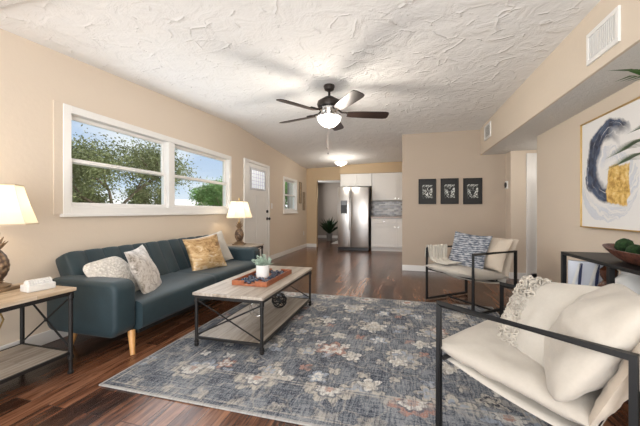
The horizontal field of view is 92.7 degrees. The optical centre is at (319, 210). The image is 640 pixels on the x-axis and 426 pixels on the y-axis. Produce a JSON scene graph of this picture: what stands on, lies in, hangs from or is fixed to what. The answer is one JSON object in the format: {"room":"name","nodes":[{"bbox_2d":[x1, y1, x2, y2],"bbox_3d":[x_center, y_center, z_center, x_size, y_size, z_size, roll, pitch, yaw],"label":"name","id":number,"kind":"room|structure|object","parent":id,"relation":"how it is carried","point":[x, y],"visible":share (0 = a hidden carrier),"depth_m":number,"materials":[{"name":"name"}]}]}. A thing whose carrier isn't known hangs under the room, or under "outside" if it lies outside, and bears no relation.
{"room":"living room","nodes":[
{"label":"living room","id":0,"kind":"room"},
{"bbox_2d":[0,313,4,327],"bbox_3d":[-2.156,0.710,1.958,0.127,0.311,0.241,0,0,-30],"label":"lamp cord","id":1,"kind":"object","parent":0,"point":[1,315],"visible":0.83,"depth_m":2.07,"materials":[{"name":"gold metal"}]},
{"bbox_2d":[0,28,306,345],"bbox_3d":[-1.791,-0.250,4.197,0.140,2.620,10.360,0,0,15],"label":"wall","id":2,"kind":"structure","parent":0,"point":[33,75],"depth_m":2.69,"materials":[{"name":"beige paint"}]},
{"bbox_2d":[0,329,67,349],"bbox_3d":[-2.221,1.010,2.320,0.015,0.100,6.510,0,0,15],"label":"baseboard","id":3,"kind":"structure","parent":2,"relation":"attached to","point":[48,336],"depth_m":2.40,"materials":[{"name":"white paint"}]},
{"bbox_2d":[53,100,62,214],"bbox_3d":[-2.167,-0.438,2.525,0.012,0.935,0.075,0,0,15],"label":"strip","id":4,"kind":"object","parent":2,"relation":"attached to","point":[57,106],"visible":0.84,"depth_m":2.51,"materials":[{"name":"beige paint"}]},
{"bbox_2d":[60,103,231,216],"bbox_3d":[-1.853,-0.427,3.818,0.140,0.955,2.635,0,0,15],"label":"window","id":5,"kind":"structure","parent":2,"relation":"in","point":[168,144],"depth_m":3.33,"materials":[{"name":"white paint"}]},
{"bbox_2d":[232,157,232,200],"bbox_3d":[-1.468,-0.443,5.094,0.012,0.925,0.060,0,0,15],"label":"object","id":6,"kind":"structure","parent":2,"relation":"attached to","point":[232,157],"depth_m":5.09,"materials":[{"name":"beige paint"}]},
{"bbox_2d":[243,158,270,260],"bbox_3d":[-1.185,0.052,5.968,0.098,2.015,1.075,0,0,15],"label":"door","id":7,"kind":"structure","parent":2,"relation":"in","point":[256,179],"depth_m":5.95,"materials":[{"name":"white paint"}]},
{"bbox_2d":[270,243,306,259],"bbox_3d":[-0.736,1.010,7.776,0.015,0.100,2.620,0,0,15],"label":"baseboard","id":8,"kind":"structure","parent":2,"relation":"attached to","point":[288,251],"depth_m":7.51,"materials":[{"name":"white paint"}]},
{"bbox_2d":[283,176,297,213],"bbox_3d":[-0.780,-0.383,7.757,0.140,0.895,1.000,0,0,15],"label":"window","id":9,"kind":"structure","parent":2,"relation":"in","point":[293,210],"depth_m":7.91,"materials":[{"name":"white paint"}]},
{"bbox_2d":[299,182,301,203],"bbox_3d":[-0.544,-0.505,8.465,0.024,0.590,0.190,0,0,15],"label":"picture","id":10,"kind":"object","parent":2,"relation":"attached to","point":[300,183],"visible":1,"depth_m":8.47,"materials":[{"name":"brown wood"}]},
{"bbox_2d":[303,192,304,209],"bbox_3d":[-0.463,-0.280,8.764,0.024,0.520,0.170,0,0,15],"label":"picture","id":11,"kind":"object","parent":2,"relation":"attached to","point":[303,192],"visible":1,"depth_m":8.74,"materials":[{"name":"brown wood"}]},
{"bbox_2d":[287,182,288,208],"bbox_3d":[-0.566,-0.190,10.756,0.100,2.500,2.940,0,0,15],"label":"wall","id":12,"kind":"structure","parent":0,"point":[287,182],"depth_m":9.35,"materials":[{"name":"beige paint"}]},
{"bbox_2d":[289,183,291,208],"bbox_3d":[-0.714,-0.190,9.221,0.420,2.500,0.100,0,0,15],"label":"wall","id":13,"kind":"structure","parent":0,"point":[290,184],"depth_m":9.22,"materials":[{"name":"paint"}]},
{"bbox_2d":[0,0,600,168],"bbox_3d":[0.785,-1.416,3.569,5.400,0.322,10.500,0,0,15],"label":"ceiling","id":14,"kind":"structure","parent":0,"point":[432,65],"depth_m":2.65,"materials":[{"name":"white paint"}]},
{"bbox_2d":[276,83,388,153],"bbox_3d":[0.153,-1.016,3.366,1.226,0.733,1.285,0,0,-5],"label":"ceiling fan","id":15,"kind":"object","parent":14,"relation":"hanging from","point":[329,106],"visible":1,"depth_m":3.28,"materials":[{"name":"brown wood"}]},
{"bbox_2d":[335,157,346,165],"bbox_3d":[0.514,-1.204,7.488,0.306,0.225,0.306,0,0,15],"label":"ceiling light","id":16,"kind":"object","parent":14,"relation":"attached to","point":[340,163],"visible":1,"depth_m":7.41,"materials":[{"name":"white glass"}]},
{"bbox_2d":[0,238,627,425],"bbox_3d":[0.944,1.090,5.029,6.020,0.060,13.400,0,0,15],"label":"floor","id":17,"kind":"structure","parent":0,"point":[46,395],"depth_m":2.24,"materials":[{"name":"brown wood"}]},
{"bbox_2d":[0,283,75,384],"bbox_3d":[-1.989,0.780,1.508,0.490,0.560,1.165,0,0,15],"label":"end table","id":18,"kind":"object","parent":17,"relation":"on","point":[18,360],"visible":0.92,"depth_m":1.91,"materials":[{"name":"grey wood"}]},
{"bbox_2d":[0,183,38,292],"bbox_3d":[-2.027,0.138,1.899,0.383,0.725,0.383,0,0,-19],"label":"table lamp","id":19,"kind":"object","parent":18,"relation":"on","point":[16,208],"visible":0.97,"depth_m":1.89,"materials":[{"name":"white fabric"}]},
{"bbox_2d":[0,344,66,379],"bbox_3d":[-1.989,0.923,1.508,0.430,0.016,1.105,0,0,15],"label":"shelf","id":20,"kind":"object","parent":18,"relation":"attached to","point":[18,360],"depth_m":1.89,"materials":[{"name":"grey wood"}]},
{"bbox_2d":[20,277,55,292],"bbox_3d":[-1.789,0.464,1.938,0.096,0.072,0.144,0,0,23],"label":"trinket box","id":21,"kind":"object","parent":18,"relation":"on","point":[39,284],"visible":1,"depth_m":1.91,"materials":[{"name":"white stone"}]},
{"bbox_2d":[47,235,259,355],"bbox_3d":[-1.474,0.697,3.313,0.815,0.737,2.260,0,0,15],"label":"sofa","id":22,"kind":"object","parent":17,"relation":"on","point":[107,307],"visible":0.71,"depth_m":2.42,"materials":[{"name":"teal fabric"}]},
{"bbox_2d":[83,256,139,290],"bbox_3d":[-1.695,0.556,2.534,0.305,0.320,0.396,0,0,4],"label":"throw pillow","id":23,"kind":"object","parent":22,"relation":"on","point":[115,267],"visible":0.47,"depth_m":2.48,"materials":[{"name":"white fabric"}]},
{"bbox_2d":[124,244,161,293],"bbox_3d":[-1.525,0.530,2.663,0.211,0.444,0.445,0,0,-17],"label":"throw pillow","id":24,"kind":"object","parent":22,"relation":"on","point":[145,272],"visible":0.85,"depth_m":2.54,"materials":[{"name":"grey fabric"}]},
{"bbox_2d":[132,260,255,328],"bbox_3d":[-1.385,0.782,3.289,0.630,0.236,1.900,0,0,15],"label":"seat cushion","id":25,"kind":"object","parent":22,"relation":"on","point":[174,296],"depth_m":2.75,"materials":[{"name":"teal fabric"}]},
{"bbox_2d":[183,234,226,270],"bbox_3d":[-1.344,0.494,3.579,0.214,0.427,0.464,0,0,36],"label":"throw pillow","id":26,"kind":"object","parent":22,"relation":"on","point":[204,252],"visible":0.99,"depth_m":3.50,"materials":[{"name":"gold fabric"}]},
{"bbox_2d":[195,230,233,260],"bbox_3d":[-1.379,0.495,3.973,0.189,0.464,0.509,0,0,34],"label":"throw pillow","id":27,"kind":"object","parent":22,"relation":"on","point":[226,253],"visible":0.29,"depth_m":4.05,"materials":[{"name":"beige fabric"}]},
{"bbox_2d":[227,243,263,257],"bbox_3d":[-1.225,0.790,4.696,0.570,0.540,0.460,0,0,15],"label":"side table","id":28,"kind":"object","parent":17,"relation":"on","point":[228,244],"visible":0.15,"depth_m":4.74,"materials":[{"name":"grey wood"}]},
{"bbox_2d":[226,198,251,244],"bbox_3d":[-1.242,0.158,4.691,0.383,0.725,0.383,0,0,-19],"label":"table lamp","id":29,"kind":"object","parent":28,"relation":"on","point":[237,209],"visible":1,"depth_m":4.59,"materials":[{"name":"white fabric"}]},
{"bbox_2d":[320,216,337,240],"bbox_3d":[0.369,0.620,10.849,0.801,0.880,1.000,0,0,33],"label":"potted plant","id":30,"kind":"object","parent":17,"relation":"on","point":[329,225],"visible":0.98,"depth_m":10.80,"materials":[{"name":"green plant"}]},
{"bbox_2d":[99,291,602,425],"bbox_3d":[0.273,1.055,2.594,2.725,0.010,2.290,0,0,15],"label":"area rug","id":31,"kind":"object","parent":17,"relation":"on","point":[339,360],"visible":0.68,"depth_m":1.98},
{"bbox_2d":[192,265,311,354],"bbox_3d":[-0.537,0.840,2.882,0.600,0.420,1.240,0,0,15],"label":"coffee table","id":32,"kind":"object","parent":31,"relation":"on","point":[240,327],"visible":0.87,"depth_m":2.51,"materials":[{"name":"grey wood"}]},
{"bbox_2d":[199,296,307,342],"bbox_3d":[-0.537,0.983,2.882,0.540,0.016,1.180,0,0,15],"label":"shelf","id":33,"kind":"object","parent":32,"relation":"attached to","point":[275,318],"depth_m":2.64,"materials":[{"name":"grey wood"}]},
{"bbox_2d":[249,303,264,316],"bbox_3d":[-0.582,0.904,2.812,0.125,0.139,0.139,0,0,15],"label":"orb","id":34,"kind":"object","parent":32,"relation":"on","point":[253,311],"visible":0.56,"depth_m":2.79,"materials":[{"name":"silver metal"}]},
{"bbox_2d":[232,268,291,286],"bbox_3d":[-0.519,0.609,2.836,0.324,0.042,0.584,0,0,15],"label":"serving tray","id":35,"kind":"object","parent":32,"relation":"on","point":[237,281],"visible":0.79,"depth_m":2.64,"materials":[{"name":"brown wood"}]},
{"bbox_2d":[251,254,273,277],"bbox_3d":[-0.535,0.513,2.890,0.211,0.212,0.192,0,0,15],"label":"potted succulent","id":36,"kind":"object","parent":35,"relation":"on","point":[262,266],"visible":1,"depth_m":2.83,"materials":[{"name":"white ceramic"}]},
{"bbox_2d":[256,265,268,277],"bbox_3d":[-0.537,0.562,2.861,0.124,0.115,0.124,0,0,15],"label":"pot","id":37,"kind":"object","parent":36,"relation":"attached to","point":[261,270],"depth_m":2.81,"materials":[{"name":"white ceramic"}]},
{"bbox_2d":[244,272,280,283],"bbox_3d":[-0.519,0.625,2.836,0.310,0.010,0.570,0,0,15],"label":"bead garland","id":38,"kind":"object","parent":35,"relation":"on","point":[279,278],"depth_m":2.70,"materials":[{"name":"blue wood"}]},
{"bbox_2d":[272,293,286,307],"bbox_3d":[-0.409,0.895,3.065,0.155,0.147,0.155,0,0,15],"label":"orb","id":39,"kind":"object","parent":32,"relation":"on","point":[278,298],"visible":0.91,"depth_m":3.02,"materials":[{"name":"black metal"}]},
{"bbox_2d":[424,237,518,315],"bbox_3d":[1.714,0.681,3.482,0.776,0.733,0.674,0,0,-24],"label":"armchair","id":40,"kind":"object","parent":31,"relation":"on","point":[484,275],"visible":0.6,"depth_m":3.30,"materials":[{"name":"beige fabric"}]},
{"bbox_2d":[425,244,460,264],"bbox_3d":[1.462,0.496,3.550,0.312,0.195,0.352,0,0,-24],"label":"throw blanket","id":41,"kind":"object","parent":40,"relation":"on","point":[437,253],"visible":0.99,"depth_m":3.61,"materials":[{"name":"beige fabric"}]},
{"bbox_2d":[424,263,507,280],"bbox_3d":[1.637,0.685,3.447,0.608,0.172,0.627,0,0,-24],"label":"seat cushion","id":42,"kind":"object","parent":40,"relation":"on","point":[457,271],"depth_m":3.27,"materials":[{"name":"beige fabric"}]},
{"bbox_2d":[448,231,492,268],"bbox_3d":[1.716,0.475,3.537,0.215,0.455,0.459,0,0,-33],"label":"throw pillow","id":43,"kind":"object","parent":40,"relation":"on","point":[464,245],"visible":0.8,"depth_m":3.48,"materials":[{"name":"fabric"}]},
{"bbox_2d":[484,238,513,271],"bbox_3d":[1.925,0.475,3.466,0.217,0.349,0.442,0,0,-24],"label":"throw pillow","id":44,"kind":"object","parent":40,"relation":"on","point":[493,261],"visible":0.53,"depth_m":3.33,"materials":[{"name":"fabric"}]},
{"bbox_2d":[483,237,518,278],"bbox_3d":[1.978,0.525,3.599,0.199,0.421,0.627,0,0,-24],"label":"cushion","id":45,"kind":"object","parent":40,"relation":"on","point":[506,267],"depth_m":3.33,"materials":[{"name":"fabric"}]},
{"bbox_2d":[432,282,639,425],"bbox_3d":[1.021,0.681,1.353,0.674,0.733,0.776,0,0,-35],"label":"armchair","id":46,"kind":"object","parent":31,"relation":"on","point":[477,350],"visible":0.66,"depth_m":1.21,"materials":[{"name":"beige fabric"}]},
{"bbox_2d":[432,320,602,425],"bbox_3d":[0.972,0.685,1.421,0.627,0.172,0.608,0,0,-35],"label":"seat cushion","id":47,"kind":"object","parent":46,"relation":"on","point":[477,350],"depth_m":1.27,"materials":[{"name":"beige fabric"}]},
{"bbox_2d":[497,275,600,366],"bbox_3d":[1.033,0.521,1.408,0.296,0.424,0.467,0,0,-14],"label":"throw pillow","id":48,"kind":"object","parent":46,"relation":"on","point":[538,303],"visible":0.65,"depth_m":1.37,"materials":[{"name":"beige fabric"}]},
{"bbox_2d":[543,283,639,401],"bbox_3d":[1.032,0.487,1.167,0.288,0.398,0.461,0,0,32],"label":"throw pillow","id":49,"kind":"object","parent":46,"relation":"on","point":[608,315],"visible":0.85,"depth_m":1.03,"materials":[{"name":"beige fabric"}]},
{"bbox_2d":[589,341,639,425],"bbox_3d":[1.188,0.525,1.118,0.627,0.421,0.199,0,0,-35],"label":"cushion","id":50,"kind":"object","parent":46,"relation":"on","point":[605,401],"depth_m":0.98,"materials":[{"name":"fabric"}]},
{"bbox_2d":[338,187,370,250],"bbox_3d":[0.957,0.207,8.411,0.830,1.695,0.766,0,0,15],"label":"refrigerator","id":51,"kind":"object","parent":17,"relation":"on","point":[354,203],"visible":0.98,"depth_m":8.10,"materials":[{"name":"silver metal"}]},
{"bbox_2d":[371,218,401,251],"bbox_3d":[2.276,0.625,8.136,1.750,0.870,0.644,0,0,15],"label":"base cabinet","id":52,"kind":"object","parent":17,"relation":"on","point":[386,233],"visible":0.57,"depth_m":7.99,"materials":[{"name":"white paint"}]},
{"bbox_2d":[370,216,401,217],"bbox_3d":[2.281,0.168,8.134,1.790,0.045,0.636,0,0,15],"label":"countertop","id":53,"kind":"structure","parent":52,"relation":"on","point":[371,216],"depth_m":8.04,"materials":[{"name":"white stone"}]},
{"bbox_2d":[561,251,639,284],"bbox_3d":[1.862,0.685,1.566,0.430,0.750,1.500,0,0,15],"label":"console shelf","id":54,"kind":"object","parent":17,"relation":"on","point":[610,261],"visible":0.24,"depth_m":1.95,"materials":[{"name":"black metal"}]},
{"bbox_2d":[568,260,602,285],"bbox_3d":[1.951,0.495,2.193,0.262,0.260,0.039,0,0,41],"label":"books","id":55,"kind":"object","parent":54,"relation":"on","point":[579,272],"visible":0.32,"depth_m":2.21,"materials":[{"name":"white paper"}]},
{"bbox_2d":[597,266,618,286],"bbox_3d":[1.935,0.493,2.044,0.116,0.265,0.116,0,0,15],"label":"vase","id":56,"kind":"object","parent":54,"relation":"on","point":[602,271],"visible":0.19,"depth_m":2.04,"materials":[{"name":"ceramic"}]},
{"bbox_2d":[602,243,639,265],"bbox_3d":[1.842,0.262,1.665,0.293,0.094,0.781,0,0,15],"label":"dough bowl","id":57,"kind":"object","parent":54,"relation":"on","point":[631,258],"visible":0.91,"depth_m":1.74,"materials":[{"name":"red wood"}]},
{"bbox_2d":[614,238,633,251],"bbox_3d":[1.909,0.217,1.911,0.094,0.095,0.095,0,0,15],"label":"moss ball","id":58,"kind":"object","parent":57,"relation":"in","point":[622,244],"visible":0.6,"depth_m":1.89,"materials":[{"name":"green plant"}]},
{"bbox_2d":[625,244,639,253],"bbox_3d":[1.870,0.242,1.808,0.090,0.090,0.091,0,0,15],"label":"moss ball","id":59,"kind":"object","parent":57,"relation":"in","point":[634,248],"visible":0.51,"depth_m":1.79,"materials":[{"name":"green plant"}]},
{"bbox_2d":[606,139,639,167],"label":"plant","id":60,"kind":"object","parent":54,"relation":"on","point":[635,141],"depth_m":1.74,"materials":[{"name":"green plant"}]},
{"bbox_2d":[610,69,639,81],"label":"plant","id":61,"kind":"object","parent":54,"relation":"on","point":[637,71],"depth_m":1.48,"materials":[{"name":"green plant"}]},
{"bbox_2d":[615,271,639,294],"bbox_3d":[1.921,0.500,1.881,0.190,0.250,0.190,0,0,15],"label":"vase","id":62,"kind":"object","parent":54,"relation":"on","point":[632,281],"visible":0.4,"depth_m":1.84,"materials":[{"name":"ceramic"}]},
{"bbox_2d":[307,167,339,246],"bbox_3d":[0.130,-0.165,8.971,1.060,2.450,0.140,0,0,15],"label":"wall","id":63,"kind":"structure","parent":0,"point":[312,183],"depth_m":8.98,"materials":[{"name":"beige paint"}]},
{"bbox_2d":[307,243,316,246],"bbox_3d":[-0.245,1.010,8.992,0.295,0.100,0.015,0,0,15],"label":"baseboard","id":64,"kind":"structure","parent":63,"relation":"attached to","point":[308,244],"depth_m":8.99,"materials":[{"name":"white paint"}]},
{"bbox_2d":[340,173,371,186],"bbox_3d":[1.036,-0.855,8.595,0.875,0.350,0.419,0,0,15],"label":"upper cabinet","id":65,"kind":"object","parent":63,"relation":"attached to","point":[346,180],"visible":0.99,"depth_m":8.42,"materials":[{"name":"white paint"}]},
{"bbox_2d":[318,183,339,235],"bbox_3d":[1.686,-0.190,11.718,3.900,2.500,0.100,0,0,15],"label":"wall","id":66,"kind":"structure","parent":0,"point":[327,192],"depth_m":12.05,"materials":[{"name":"beige paint"}]},
{"bbox_2d":[318,235,337,237],"bbox_3d":[1.661,1.010,11.663,3.720,0.100,0.020,0,0,15],"label":"baseboard","id":67,"kind":"structure","parent":66,"relation":"attached to","point":[319,236],"depth_m":12.06,"materials":[{"name":"white paint"}]},
{"bbox_2d":[318,180,339,182],"bbox_3d":[1.312,-1.120,10.380,3.920,0.040,2.880,0,0,15],"label":"ceiling","id":68,"kind":"structure","parent":0,"point":[330,181],"depth_m":11.37,"materials":[{"name":"white paint"}]},
{"bbox_2d":[340,162,401,173],"bbox_3d":[2.007,-1.198,8.346,2.910,0.325,0.400,0,0,15],"label":"wall","id":69,"kind":"structure","parent":0,"point":[385,167],"depth_m":8.29,"materials":[{"name":"beige paint"}]},
{"bbox_2d":[402,130,505,265],"bbox_3d":[2.460,-0.170,5.258,2.014,2.460,0.140,0,0,15],"label":"wall","id":70,"kind":"structure","parent":0,"point":[438,156],"depth_m":5.27,"materials":[{"name":"beige paint"}]},
{"bbox_2d":[402,265,434,271],"bbox_3d":[2.261,1.010,5.232,1.644,0.100,0.015,0,0,15],"label":"baseboard","id":71,"kind":"structure","parent":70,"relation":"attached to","point":[404,267],"depth_m":5.39,"materials":[{"name":"white paint"}]},
{"bbox_2d":[419,179,435,203],"bbox_3d":[1.875,-0.340,5.332,0.290,0.440,0.026,0,0,15],"label":"framed print","id":72,"kind":"object","parent":70,"relation":"attached to","point":[427,187],"visible":1,"depth_m":5.33},
{"bbox_2d":[441,178,458,203],"bbox_3d":[2.224,-0.340,5.237,0.288,0.440,0.026,0,0,15],"label":"framed print","id":73,"kind":"object","parent":70,"relation":"attached to","point":[449,186],"visible":1,"depth_m":5.23},
{"bbox_2d":[463,178,481,203],"bbox_3d":[2.573,-0.335,5.142,0.293,0.440,0.026,0,0,15],"label":"framed print","id":74,"kind":"object","parent":70,"relation":"attached to","point":[472,187],"visible":1,"depth_m":5.14},
{"bbox_2d":[506,150,536,272],"bbox_3d":[3.510,-0.170,4.843,0.970,2.460,0.390,0,0,15],"label":"wall","id":75,"kind":"structure","parent":0,"point":[515,160],"depth_m":4.76,"materials":[{"name":"beige paint"}]},
{"bbox_2d":[511,272,536,278],"bbox_3d":[3.409,1.010,4.661,0.870,0.100,0.015,0,0,15],"label":"baseboard","id":76,"kind":"structure","parent":75,"relation":"attached to","point":[519,275],"depth_m":4.74,"materials":[{"name":"white paint"}]},
{"bbox_2d":[526,153,536,277],"bbox_3d":[3.508,0.085,4.626,0.660,1.950,0.030,0,0,15],"label":"door","id":77,"kind":"structure","parent":75,"relation":"in","point":[531,158],"depth_m":4.69,"materials":[{"name":"white paint"}]},
{"bbox_2d":[480,0,639,154],"bbox_3d":[1.748,-1.170,1.623,0.020,0.460,7.250,0,0,15],"label":"wall","id":78,"kind":"structure","parent":0,"point":[565,68],"depth_m":2.48,"materials":[{"name":"beige paint"}]},
{"bbox_2d":[484,121,490,140],"bbox_3d":[2.551,-1.212,4.643,0.016,0.225,0.340,0,0,15],"label":"air vent","id":79,"kind":"object","parent":78,"relation":"in","point":[487,129],"visible":1,"depth_m":4.63,"materials":[{"name":"white metal"}]},
{"bbox_2d":[586,5,620,65],"bbox_3d":[1.823,-1.117,1.970,0.016,0.215,0.330,0,0,15],"label":"air vent","id":80,"kind":"object","parent":78,"relation":"in","point":[607,33],"visible":1,"depth_m":1.94,"materials":[{"name":"white metal"}]},
{"bbox_2d":[482,42,639,154],"bbox_3d":[2.399,-0.955,1.446,1.330,0.030,7.250,0,0,15],"label":"ceiling","id":81,"kind":"structure","parent":0,"point":[602,84],"depth_m":2.62,"materials":[{"name":"white paint"}]},
{"bbox_2d":[537,80,639,283],"bbox_3d":[2.012,-0.170,0.919,0.140,2.460,6.030,0,0,15],"label":"wall","id":82,"kind":"structure","parent":0,"point":[559,229],"depth_m":3.21,"materials":[{"name":"beige paint"}]},
{"bbox_2d":[580,96,639,232],"bbox_3d":[2.289,-0.325,2.281,0.040,0.950,1.150,0,0,15],"label":"abstract painting","id":83,"kind":"object","parent":82,"relation":"attached to","point":[609,197],"visible":1,"depth_m":2.44,"materials":[{"name":"paper"}]},
{"bbox_3d":[2.652,-0.165,8.450,4.120,2.450,0.140,0,0,15],"label":"wall","id":84,"kind":"structure","parent":0,"visible":0},
{"bbox_2d":[371,201,401,215],"bbox_3d":[3.028,-0.070,8.269,3.300,0.420,0.012,0,0,15],"label":"backsplash","id":85,"kind":"structure","parent":84,"relation":"attached to","point":[378,208],"depth_m":8.58,"materials":[{"name":"tile"}]},
{"bbox_2d":[372,172,401,200],"bbox_3d":[2.314,-0.657,8.247,1.765,0.745,0.419,0,0,15],"label":"upper cabinet","id":86,"kind":"object","parent":84,"relation":"attached to","point":[385,186],"visible":0.41,"depth_m":8.21,"materials":[{"name":"white paint"}]},
{"label":"outside","id":87,"kind":"structure","parent":0,"visible":0},
{"bbox_3d":[-38.400,1.460,36.359,86.800,0.200,130.000,0,0,15],"label":"ground","id":88,"kind":"structure","parent":87,"visible":0},
{"bbox_2d":[72,181,107,202],"bbox_3d":[-17.326,-0.646,21.792,3.763,4.351,4.627,0,0,-13],"label":"tree","id":89,"kind":"object","parent":88,"relation":"on","point":[93,188],"visible":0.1,"depth_m":21.84,"materials":[{"name":"green plant"}]},
{"bbox_2d":[72,189,109,202],"bbox_3d":[-12.615,0.085,15.951,2.829,2.562,2.528,0,0,4],"label":"shrub","id":90,"kind":"object","parent":88,"relation":"on","point":[93,196],"visible":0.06,"depth_m":16.09,"materials":[{"name":"green plant"}]},
{"bbox_2d":[71,124,200,203],"bbox_3d":[-10.934,-1.558,16.151,6.287,6.106,8.885,0,0,36],"label":"tree","id":91,"kind":"object","parent":88,"relation":"on","point":[151,162],"visible":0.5,"depth_m":15.64,"materials":[{"name":"green plant"}]},
{"bbox_2d":[122,183,160,204],"bbox_3d":[-10.713,-0.246,19.076,3.093,3.232,2.969,0,0,-9],"label":"shrub","id":92,"kind":"object","parent":88,"relation":"on","point":[146,200],"visible":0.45,"depth_m":18.38,"materials":[{"name":"green plant"}]},
{"bbox_2d":[105,199,286,208],"bbox_3d":[-30.212,-0.090,40.276,53.000,2.900,7.000,0,0,0],"label":"neighbor house","id":93,"kind":"structure","parent":88,"relation":"on","point":[177,201],"depth_m":39.19,"materials":[{"name":"paint"}]},
{"bbox_2d":[186,176,222,205],"bbox_3d":[-8.858,-0.734,25.562,4.500,4.231,5.176,0,0,-42],"label":"tree","id":94,"kind":"object","parent":88,"relation":"on","point":[211,194],"visible":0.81,"depth_m":24.27,"materials":[{"name":"green plant"}]},
{"bbox_2d":[285,182,286,208],"bbox_3d":[-3.035,-1.223,30.686,6.493,5.192,4.094,0,0,37],"label":"tree","id":95,"kind":"object","parent":88,"relation":"on","point":[285,182],"visible":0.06,"depth_m":30.10,"materials":[{"name":"green plant"}]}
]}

